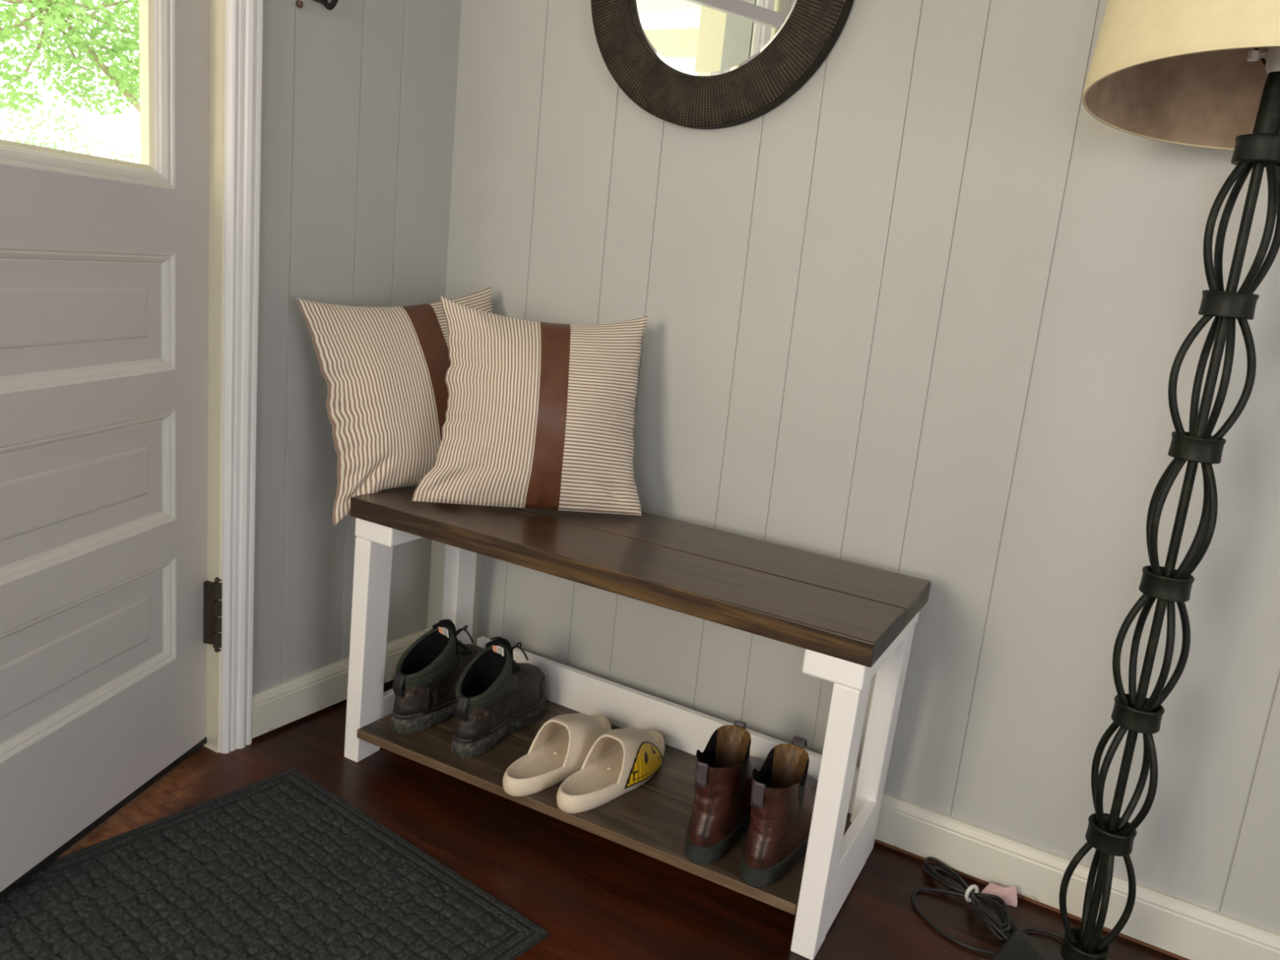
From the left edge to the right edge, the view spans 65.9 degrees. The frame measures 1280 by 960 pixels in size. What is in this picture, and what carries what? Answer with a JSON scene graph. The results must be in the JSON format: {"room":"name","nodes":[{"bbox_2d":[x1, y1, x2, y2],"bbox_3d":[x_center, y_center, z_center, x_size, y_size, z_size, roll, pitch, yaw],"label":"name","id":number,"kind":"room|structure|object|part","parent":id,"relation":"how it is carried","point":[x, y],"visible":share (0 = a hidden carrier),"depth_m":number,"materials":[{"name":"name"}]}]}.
{"room":"entryway","nodes":[
{"label":"entryway","id":0,"kind":"room"},
{"bbox_2d":[252,0,461,693],"bbox_3d":[-0.609,-0.672,1.972,0.100,2.490,0.580,13,14,29],"label":"wall","id":1,"kind":"structure","parent":0,"point":[359,96],"depth_m":1.99,"materials":[{"name":"paint"}]},
{"bbox_2d":[0,0,222,900],"bbox_3d":[-0.818,-0.383,1.362,0.104,2.025,0.840,8,12,8],"label":"door","id":2,"kind":"structure","parent":1,"relation":"in","point":[110,611],"depth_m":1.58,"materials":[{"name":"paint"}]},
{"bbox_3d":[-0.864,-0.231,1.401,0.015,0.158,0.566,8,12,8],"label":"panel","id":3,"kind":"part","parent":2,"relation":"part of","materials":[{"name":"white wood"}]},
{"bbox_3d":[-0.890,0.030,1.458,0.015,0.160,0.566,8,12,8],"label":"panel","id":4,"kind":"part","parent":2,"relation":"part of","materials":[{"name":"white wood"}]},
{"bbox_3d":[-0.917,0.291,1.515,0.015,0.157,0.566,8,12,8],"label":"panel","id":5,"kind":"part","parent":2,"relation":"part of","materials":[{"name":"white wood"}]},
{"bbox_3d":[-0.852,-0.229,1.399,0.014,0.198,0.606,8,12,8],"label":"panel moulding","id":6,"kind":"part","parent":2,"relation":"part of","materials":[{"name":"white wood"}]},
{"bbox_3d":[-0.794,-0.833,1.268,0.019,0.835,0.606,8,12,8],"label":"glazing moulding","id":7,"kind":"part","parent":2,"relation":"part of","materials":[{"name":"white wood"}]},
{"bbox_3d":[-0.879,0.032,1.456,0.014,0.200,0.606,8,12,8],"label":"panel moulding","id":8,"kind":"part","parent":2,"relation":"part of","materials":[{"name":"white wood"}]},
{"bbox_3d":[-0.905,0.293,1.513,0.014,0.197,0.606,8,12,8],"label":"panel moulding","id":9,"kind":"part","parent":2,"relation":"part of","materials":[{"name":"white wood"}]},
{"bbox_2d":[203,0,263,753],"bbox_3d":[-1.028,-0.458,1.408,0.223,2.130,0.991,13,14,29],"label":"door frame","id":10,"kind":"structure","parent":1,"relation":"attached to","point":[243,18],"depth_m":1.80,"materials":[{"name":"white paint"}]},
{"bbox_2d":[295,0,338,10],"bbox_3d":[-0.570,-0.916,1.780,0.066,0.135,0.069,13,14,29],"label":"coat hook","id":11,"kind":"object","parent":1,"relation":"attached to","point":[332,4],"visible":1,"depth_m":1.79,"materials":[{"name":"metal"}]},
{"bbox_3d":[-0.614,-0.858,1.781,0.013,0.013,0.009,13,14,29],"label":"screw knob","id":12,"kind":"part","parent":11,"relation":"part of","materials":[{"name":"brown metal"}]},
{"bbox_2d":[252,630,425,737],"bbox_3d":[-0.659,0.445,2.204,0.018,0.089,0.499,13,14,29],"label":"baseboard","id":13,"kind":"structure","parent":1,"relation":"attached to","point":[275,706],"depth_m":2.11,"materials":[{"name":"white wood"}]},
{"bbox_2d":[393,687,432,715],"bbox_3d":[-0.459,0.434,1.955,0.073,0.051,0.061,12,14,27],"label":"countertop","id":14,"kind":"structure","parent":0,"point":[412,704],"depth_m":1.94,"materials":[{"name":"leather"}]},
{"bbox_2d":[453,708,492,742],"bbox_3d":[-0.328,0.462,1.886,0.073,0.051,0.061,10,13,20],"label":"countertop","id":15,"kind":"structure","parent":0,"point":[480,726],"depth_m":1.87,"materials":[{"name":"leather"}]},
{"bbox_2d":[55,680,1180,959],"bbox_3d":[0.029,1.043,0.183,3.600,0.060,3.600,13,14,29],"label":"floor","id":16,"kind":"structure","parent":0,"point":[596,897],"depth_m":1.69,"materials":[{"name":"brown wood"}]},
{"bbox_2d":[0,768,549,959],"bbox_3d":[-0.718,0.683,1.317,0.677,0.010,1.025,15,15,36],"label":"door mat","id":17,"kind":"object","parent":16,"relation":"on","point":[280,866],"visible":1,"depth_m":1.53,"materials":[{"name":"black"}]},
{"bbox_2d":[344,484,930,959],"bbox_3d":[-0.050,0.361,1.844,1.057,0.544,0.421,13,14,29],"label":"storage bench","id":18,"kind":"object","parent":16,"relation":"on","point":[853,622],"visible":0.76,"depth_m":1.71,"materials":[{"name":"brown wood"}]},
{"bbox_3d":[-0.534,0.331,1.941,0.065,0.467,0.078,13,14,29],"label":"leg","id":19,"kind":"part","parent":18,"relation":"part of","materials":[{"name":"paint"}]},
{"bbox_2d":[296,286,492,525],"bbox_3d":[-0.446,-0.159,1.976,0.437,0.463,0.166,-6,17,-44],"label":"throw pillow","id":20,"kind":"object","parent":18,"relation":"on","point":[384,369],"visible":0.62,"depth_m":1.89,"materials":[{"name":"beige fabric"}]},
{"bbox_2d":[390,618,483,734],"bbox_3d":[-0.404,0.383,2.048,0.108,0.193,0.298,12,14,27],"label":"boot","id":21,"kind":"object","parent":18,"relation":"on","point":[428,673],"visible":0.88,"depth_m":1.98,"materials":[{"name":"leather"}]},
{"bbox_3d":[-0.406,0.285,2.209,0.064,0.467,0.096,13,14,29],"label":"leg","id":22,"kind":"part","parent":18,"relation":"part of","materials":[{"name":"paint"}]},
{"bbox_2d":[451,636,546,759],"bbox_3d":[-0.279,0.410,1.982,0.108,0.193,0.298,10,13,20],"label":"boot","id":23,"kind":"object","parent":18,"relation":"on","point":[497,695],"visible":1,"depth_m":1.94,"materials":[{"name":"leather"}]},
{"bbox_2d":[411,294,647,515],"bbox_3d":[-0.193,-0.136,1.854,0.429,0.374,0.165,5,12,-3],"label":"throw pillow","id":24,"kind":"object","parent":18,"relation":"on","point":[540,415],"visible":1,"depth_m":1.81,"materials":[{"name":"beige fabric"}]},
{"bbox_2d":[502,712,611,796],"bbox_3d":[-0.149,0.495,1.874,0.111,0.098,0.310,13,14,31],"label":"slipper","id":25,"kind":"object","parent":18,"relation":"on","point":[560,748],"visible":0.89,"depth_m":1.85,"materials":[{"name":"beige plastic"}]},
{"bbox_2d":[556,727,664,813],"bbox_3d":[-0.045,0.514,1.835,0.114,0.098,0.310,14,15,33],"label":"slipper","id":26,"kind":"object","parent":18,"relation":"on","point":[620,761],"visible":1,"depth_m":1.81,"materials":[{"name":"beige plastic"}]},
{"bbox_2d":[624,741,662,789],"bbox_3d":[0.010,0.521,1.839,0.024,0.066,0.139,14,15,33],"label":"print","id":27,"kind":"object","parent":26,"relation":"attached to","point":[642,759],"depth_m":1.82,"materials":[{"name":"yellow paint"}]},
{"bbox_3d":[0.019,0.494,2.032,0.915,0.102,0.019,13,14,29],"label":"rail","id":28,"kind":"part","parent":18,"relation":"part of","materials":[{"name":"paint"}]},
{"bbox_2d":[684,720,764,865],"bbox_3d":[0.164,0.512,1.727,0.101,0.189,0.306,11,13,23],"label":"boot","id":29,"kind":"object","parent":18,"relation":"on","point":[720,815],"visible":0.94,"depth_m":1.62,"materials":[{"name":"leather"}]},
{"bbox_2d":[739,736,817,888],"bbox_3d":[0.253,0.531,1.680,0.101,0.189,0.306,12,14,26],"label":"boot","id":30,"kind":"object","parent":18,"relation":"on","point":[783,793],"visible":0.94,"depth_m":1.58,"materials":[{"name":"leather"}]},
{"bbox_3d":[0.286,0.511,1.492,0.059,0.467,0.100,13,14,29],"label":"leg","id":31,"kind":"part","parent":18,"relation":"part of","materials":[{"name":"paint"}]},
{"bbox_3d":[0.425,0.467,1.757,0.060,0.467,0.104,13,14,29],"label":"leg","id":32,"kind":"part","parent":18,"relation":"part of","materials":[{"name":"paint"}]},
{"bbox_2d":[911,0,1279,959],"bbox_3d":[0.683,0.015,1.314,0.491,1.583,0.488,13,14,29],"label":"floor lamp","id":33,"kind":"object","parent":16,"relation":"on","point":[1202,73],"visible":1,"depth_m":1.30,"materials":[{"name":"black metal"}]},
{"bbox_3d":[0.575,0.731,1.645,0.164,0.030,0.308,-6,17,-43],"label":"power cord","id":34,"kind":"part","parent":33,"relation":"part of","materials":[{"name":"black plastic"}]},
{"bbox_3d":[0.760,-0.582,1.136,0.415,0.332,0.425,13,14,29],"label":"lamp shade","id":35,"kind":"part","parent":33,"relation":"part of","materials":[{"name":"beige fabric"}]},
{"bbox_2d":[1246,46,1279,74],"bbox_3d":[0.755,-0.517,1.173,0.054,0.063,0.033,13,14,29],"label":"socket","id":36,"kind":"object","parent":33,"relation":"attached to","point":[1272,64],"depth_m":1.17,"materials":[{"name":"white plastic"}]},
{"bbox_2d":[426,0,1279,933],"bbox_3d":[1.055,-0.381,1.402,3.600,2.490,0.100,13,14,29],"label":"wall","id":37,"kind":"structure","parent":0,"point":[924,313],"depth_m":1.71,"materials":[{"name":"paint"}]},
{"bbox_2d":[591,0,853,128],"bbox_3d":[0.138,-0.920,1.792,0.535,0.535,0.038,13,14,29],"label":"round mirror","id":38,"kind":"object","parent":37,"relation":"attached to","point":[691,64],"visible":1,"depth_m":1.81,"materials":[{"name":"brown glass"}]},
{"bbox_2d":[633,0,796,75],"bbox_3d":[0.139,-0.920,1.793,0.359,0.359,0.005,13,14,29],"label":"mirror glass","id":39,"kind":"object","parent":38,"relation":"attached to","point":[686,37],"depth_m":1.82,"materials":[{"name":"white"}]},
{"bbox_2d":[423,628,1279,959],"bbox_3d":[0.913,0.736,1.594,3.400,0.089,0.018,13,14,29],"label":"baseboard","id":40,"kind":"structure","parent":37,"relation":"attached to","point":[1180,926],"depth_m":1.70,"materials":[{"name":"white wood"}]},
{"bbox_2d":[874,839,1190,959],"bbox_3d":[0.918,0.786,1.602,3.380,0.009,0.012,13,14,29],"label":"trim","id":41,"kind":"structure","parent":37,"relation":"attached to","point":[915,855],"depth_m":1.72,"materials":[{"name":"brown"}]},
{"label":"outside","id":42,"kind":"structure","parent":0,"visible":0},
{"bbox_3d":[-7.426,-0.678,6.488,15.880,0.150,24.000,13,14,29],"label":"ground","id":43,"kind":"structure","parent":42,"visible":0},
{"bbox_2d":[0,0,139,115],"bbox_3d":[-3.904,-2.516,7.386,1.714,3.826,5.083,10,13,17],"label":"tree","id":44,"kind":"object","parent":43,"relation":"on","point":[61,10],"visible":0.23,"depth_m":6.67,"materials":[{"name":"green plant"}]},
{"bbox_2d":[0,97,140,164],"bbox_3d":[-5.405,-2.375,9.418,1.431,2.364,4.105,13,14,29],"label":"shrub","id":45,"kind":"object","parent":43,"relation":"on","point":[56,120],"visible":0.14,"depth_m":9.22,"materials":[{"name":"green plant"}]}
]}

